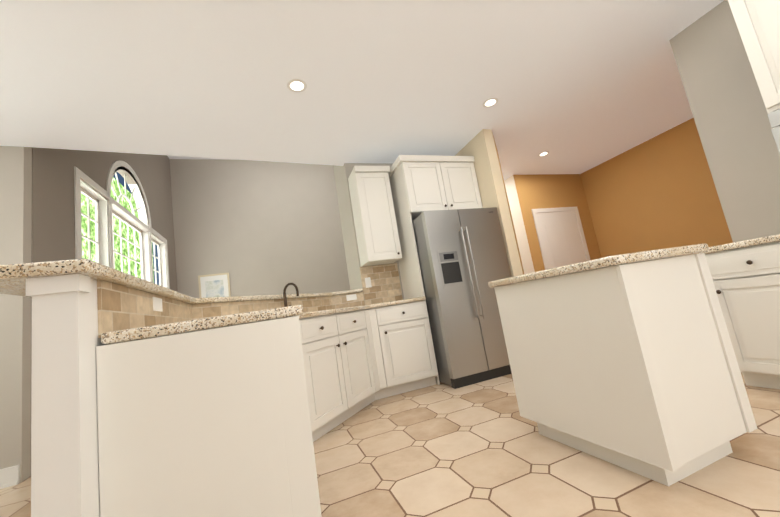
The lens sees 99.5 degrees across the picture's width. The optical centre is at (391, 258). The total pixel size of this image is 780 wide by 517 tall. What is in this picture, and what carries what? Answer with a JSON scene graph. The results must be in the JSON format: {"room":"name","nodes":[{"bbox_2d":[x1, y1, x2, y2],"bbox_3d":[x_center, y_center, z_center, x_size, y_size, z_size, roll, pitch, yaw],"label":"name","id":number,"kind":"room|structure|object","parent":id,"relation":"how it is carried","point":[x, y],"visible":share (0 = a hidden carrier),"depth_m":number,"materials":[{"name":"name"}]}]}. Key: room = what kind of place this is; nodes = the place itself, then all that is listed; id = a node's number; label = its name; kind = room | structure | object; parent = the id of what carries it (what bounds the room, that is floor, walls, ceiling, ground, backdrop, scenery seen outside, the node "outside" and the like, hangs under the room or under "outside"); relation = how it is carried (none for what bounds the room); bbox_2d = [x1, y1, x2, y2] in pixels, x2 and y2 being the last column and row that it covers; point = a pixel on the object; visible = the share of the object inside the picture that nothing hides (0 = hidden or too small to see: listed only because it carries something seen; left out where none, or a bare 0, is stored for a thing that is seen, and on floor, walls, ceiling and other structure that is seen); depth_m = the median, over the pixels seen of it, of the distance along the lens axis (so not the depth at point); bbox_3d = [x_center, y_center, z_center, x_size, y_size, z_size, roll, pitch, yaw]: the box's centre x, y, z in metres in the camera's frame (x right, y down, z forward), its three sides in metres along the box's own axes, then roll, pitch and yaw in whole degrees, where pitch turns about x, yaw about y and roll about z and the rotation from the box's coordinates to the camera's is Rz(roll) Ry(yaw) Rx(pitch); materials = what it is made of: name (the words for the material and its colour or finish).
{"room":"kitchen","nodes":[
{"label":"kitchen","id":0,"kind":"room"},
{"bbox_2d":[0,146,31,488],"bbox_3d":[-3.492,-0.727,2.745,0.666,5.000,0.149,-5,-9,-25],"label":"wall","id":1,"kind":"structure","parent":0,"point":[15,310],"depth_m":2.64,"materials":[{"name":"grey paint"}]},
{"bbox_2d":[31,147,177,373],"bbox_3d":[-4.029,-0.294,5.075,0.120,5.000,4.630,-6,-9,-21],"label":"wall","id":2,"kind":"structure","parent":0,"point":[53,218],"depth_m":3.49,"materials":[{"name":"grey paint"}]},
{"bbox_2d":[74,161,169,288],"bbox_3d":[-3.937,0.167,5.019,0.165,3.274,3.360,-6,-9,-21],"label":"window","id":3,"kind":"structure","parent":2,"relation":"in","point":[108,207],"depth_m":4.72,"materials":[{"name":"white wood"}]},
{"bbox_2d":[167,155,235,159],"bbox_3d":[-2.034,-1.956,6.077,5.220,2.280,5.120,-6,-9,-21],"label":"ceiling","id":4,"kind":"structure","parent":0,"point":[177,157],"depth_m":7.68,"materials":[{"name":"white paint"}]},
{"bbox_2d":[170,159,349,297],"bbox_3d":[-2.519,-0.078,8.135,5.040,5.000,0.120,-6,-9,-21],"label":"wall","id":5,"kind":"structure","parent":0,"point":[252,228],"depth_m":7.96,"materials":[{"name":"grey paint"}]},
{"bbox_2d":[198,273,230,297],"bbox_3d":[-3.953,0.723,7.374,0.620,0.780,0.034,-6,-9,-21],"label":"picture frame","id":6,"kind":"object","parent":5,"relation":"attached to","point":[214,285],"visible":0.62,"depth_m":7.38,"materials":[{"name":"white wood"}]},
{"bbox_2d":[0,0,723,179],"bbox_3d":[-0.803,-1.271,3.822,10.200,0.100,12.600,-6,-9,-21],"label":"ceiling","id":7,"kind":"structure","parent":0,"point":[577,86],"depth_m":2.65,"materials":[{"name":"white paint"}]},
{"bbox_2d":[287,79,306,92],"bbox_3d":[-0.765,-1.395,2.661,0.158,0.006,0.158,-17,-11,42],"label":"recessed light","id":8,"kind":"object","parent":7,"relation":"in","point":[297,85],"depth_m":2.66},
{"bbox_2d":[482,97,498,107],"bbox_3d":[0.993,-1.576,3.329,0.158,0.006,0.158,-4,-10,-29],"label":"recessed light","id":9,"kind":"object","parent":7,"relation":"in","point":[490,102],"depth_m":3.32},
{"bbox_2d":[538,151,548,156],"bbox_3d":[2.232,-1.545,4.856,0.158,0.006,0.158,-4,-10,-29],"label":"recessed light","id":10,"kind":"object","parent":7,"relation":"in","point":[546,152],"depth_m":4.85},
{"bbox_2d":[0,372,779,516],"bbox_3d":[-0.405,1.455,3.511,10.200,0.001,12.800,-6,-9,-21],"label":"floor","id":11,"kind":"structure","parent":0,"point":[483,449],"depth_m":1.60,"materials":[{"name":"tile"}]},
{"bbox_2d":[48,275,303,516],"bbox_3d":[-0.688,0.600,1.221,0.720,1.090,0.289,-6,-9,-21],"label":"half wall","id":12,"kind":"structure","parent":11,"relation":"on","point":[83,312],"depth_m":0.97,"materials":[{"name":"paint"}]},
{"bbox_2d":[0,259,398,302],"bbox_3d":[-0.826,0.237,2.513,1.839,0.039,2.916,-6,-9,-21],"label":"countertop","id":13,"kind":"structure","parent":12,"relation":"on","point":[32,280],"depth_m":0.96,"materials":[{"name":"beige stone"}]},
{"bbox_2d":[283,282,299,317],"bbox_3d":[-0.922,0.370,2.999,0.145,0.300,0.221,-6,-9,-21],"label":"faucet","id":14,"kind":"object","parent":13,"relation":"on","point":[285,296],"depth_m":2.98,"materials":[{"name":"brown metal"}]},
{"bbox_2d":[88,311,321,516],"bbox_3d":[-0.627,0.701,1.225,0.623,0.874,0.294,-6,-9,-21],"label":"base cabinet","id":15,"kind":"object","parent":11,"relation":"on","point":[149,399],"depth_m":1.10,"materials":[{"name":"wood"}]},
{"bbox_2d":[300,291,425,318],"bbox_3d":[-0.388,0.391,2.545,2.032,0.039,2.467,-6,-9,-21],"label":"countertop","id":16,"kind":"structure","parent":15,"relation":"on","point":[382,298],"depth_m":3.61,"materials":[{"name":"beige stone"}]},
{"bbox_2d":[308,347,347,418],"bbox_3d":[-0.499,0.903,2.468,0.209,0.403,0.210,-6,-9,-21],"label":"door","id":17,"kind":"structure","parent":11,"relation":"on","point":[325,367],"depth_m":2.48,"materials":[{"name":"wood"}]},
{"bbox_2d":[340,339,379,394],"bbox_3d":[-0.297,0.934,2.895,0.210,0.403,0.209,-6,-9,-21],"label":"door","id":18,"kind":"structure","parent":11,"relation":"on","point":[356,355],"depth_m":2.89,"materials":[{"name":"wood"}]},
{"bbox_2d":[356,283,437,398],"bbox_3d":[0.029,0.849,3.658,0.552,1.090,0.723,-6,-9,-21],"label":"base cabinet","id":19,"kind":"object","parent":11,"relation":"on","point":[402,343],"depth_m":3.30,"materials":[{"name":"wood"}]},
{"bbox_2d":[392,155,482,384],"bbox_3d":[0.634,0.074,3.976,0.987,2.510,0.637,-6,-9,-21],"label":"tall cabinet","id":20,"kind":"object","parent":11,"relation":"on","point":[423,182],"depth_m":3.81,"materials":[{"name":"white wood"}]},
{"bbox_2d":[412,207,511,388],"bbox_3d":[0.759,0.403,3.776,0.912,1.770,0.906,-6,-9,-21],"label":"refrigerator","id":21,"kind":"object","parent":11,"relation":"on","point":[462,257],"visible":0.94,"depth_m":3.38,"materials":[{"name":"silver metal"}]},
{"bbox_2d":[494,253,756,485],"bbox_3d":[1.135,0.499,1.745,0.626,0.874,0.815,-6,-9,-21],"label":"base cabinet","id":22,"kind":"object","parent":11,"relation":"on","point":[633,367],"visible":1,"depth_m":1.41,"materials":[{"name":"white wood"}]},
{"bbox_2d":[488,243,708,287],"bbox_3d":[1.036,0.055,1.809,0.640,0.039,0.870,-6,-9,-21],"label":"countertop","id":23,"kind":"structure","parent":22,"relation":"on","point":[620,259],"depth_m":1.45,"materials":[{"name":"stone"}]},
{"bbox_2d":[705,242,779,388],"bbox_3d":[2.534,0.323,2.059,0.660,0.874,0.500,-6,-9,-21],"label":"base cabinet","id":24,"kind":"object","parent":11,"relation":"on","point":[746,281],"depth_m":2.02,"materials":[{"name":"white wood"}]},
{"bbox_2d":[696,234,779,253],"bbox_3d":[2.452,-0.122,2.135,0.669,0.039,0.525,-6,-9,-21],"label":"countertop","id":25,"kind":"structure","parent":24,"relation":"on","point":[748,243],"depth_m":2.01,"materials":[{"name":"stone"}]},
{"bbox_2d":[333,129,523,302],"bbox_3d":[0.431,-1.112,4.353,2.041,5.000,1.569,-6,-9,-21],"label":"wall","id":26,"kind":"structure","parent":0,"point":[480,147],"depth_m":3.96,"materials":[{"name":"beige paint"}]},
{"bbox_2d":[348,166,407,266],"bbox_3d":[-0.203,-0.509,3.944,0.432,1.120,0.367,-6,-9,-21],"label":"upper cabinet","id":27,"kind":"object","parent":26,"relation":"attached to","point":[395,199],"depth_m":3.81,"materials":[{"name":"white wood"}]},
{"bbox_2d":[504,175,541,273],"bbox_3d":[1.855,0.160,6.581,0.150,2.720,2.699,-6,-9,-21],"label":"wall","id":28,"kind":"structure","parent":0,"point":[526,240],"depth_m":5.49,"materials":[{"name":"white paint"}]},
{"bbox_2d":[520,174,600,269],"bbox_3d":[3.060,-0.163,5.698,1.539,2.720,0.149,-6,-9,-21],"label":"wall","id":29,"kind":"structure","parent":0,"point":[526,194],"depth_m":5.81,"materials":[{"name":"orange paint"}]},
{"bbox_2d":[531,207,589,269],"bbox_3d":[2.986,0.138,5.515,1.025,2.102,0.081,-6,-9,-21],"label":"hall door","id":30,"kind":"structure","parent":29,"relation":"in","point":[561,236],"depth_m":5.61,"materials":[{"name":"white wood"}]},
{"bbox_2d":[580,118,732,257],"bbox_3d":[4.182,-0.498,4.651,0.120,2.720,2.710,-6,-9,-21],"label":"wall","id":31,"kind":"structure","parent":0,"point":[659,191],"depth_m":4.92,"materials":[{"name":"orange paint"}]},
{"bbox_2d":[669,0,779,242],"bbox_3d":[3.307,-0.935,0.782,0.120,2.720,4.040,-6,-9,-21],"label":"wall","id":32,"kind":"structure","parent":0,"point":[729,111],"depth_m":2.49,"materials":[{"name":"grey paint"}]},
{"bbox_2d":[725,0,779,128],"bbox_3d":[2.620,-0.573,1.587,0.661,2.460,0.768,-6,-9,-21],"label":"upper cabinet","id":33,"kind":"object","parent":32,"relation":"attached to","point":[757,21],"depth_m":1.87,"materials":[{"name":"white wood"}]},
{"bbox_2d":[767,109,779,153],"bbox_3d":[2.592,-0.320,1.538,0.635,1.230,0.745,-6,-9,-21],"label":"wall oven","id":34,"kind":"object","parent":33,"relation":"in","point":[774,118],"visible":1,"depth_m":1.85,"materials":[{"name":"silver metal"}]},
{"label":"outside","id":35,"kind":"structure","parent":0,"visible":0},
{"bbox_2d":[81,177,153,280],"bbox_3d":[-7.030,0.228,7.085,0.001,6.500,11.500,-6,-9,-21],"label":"trees","id":36,"kind":"object","parent":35,"point":[123,202],"depth_m":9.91,"materials":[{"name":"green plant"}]}
]}

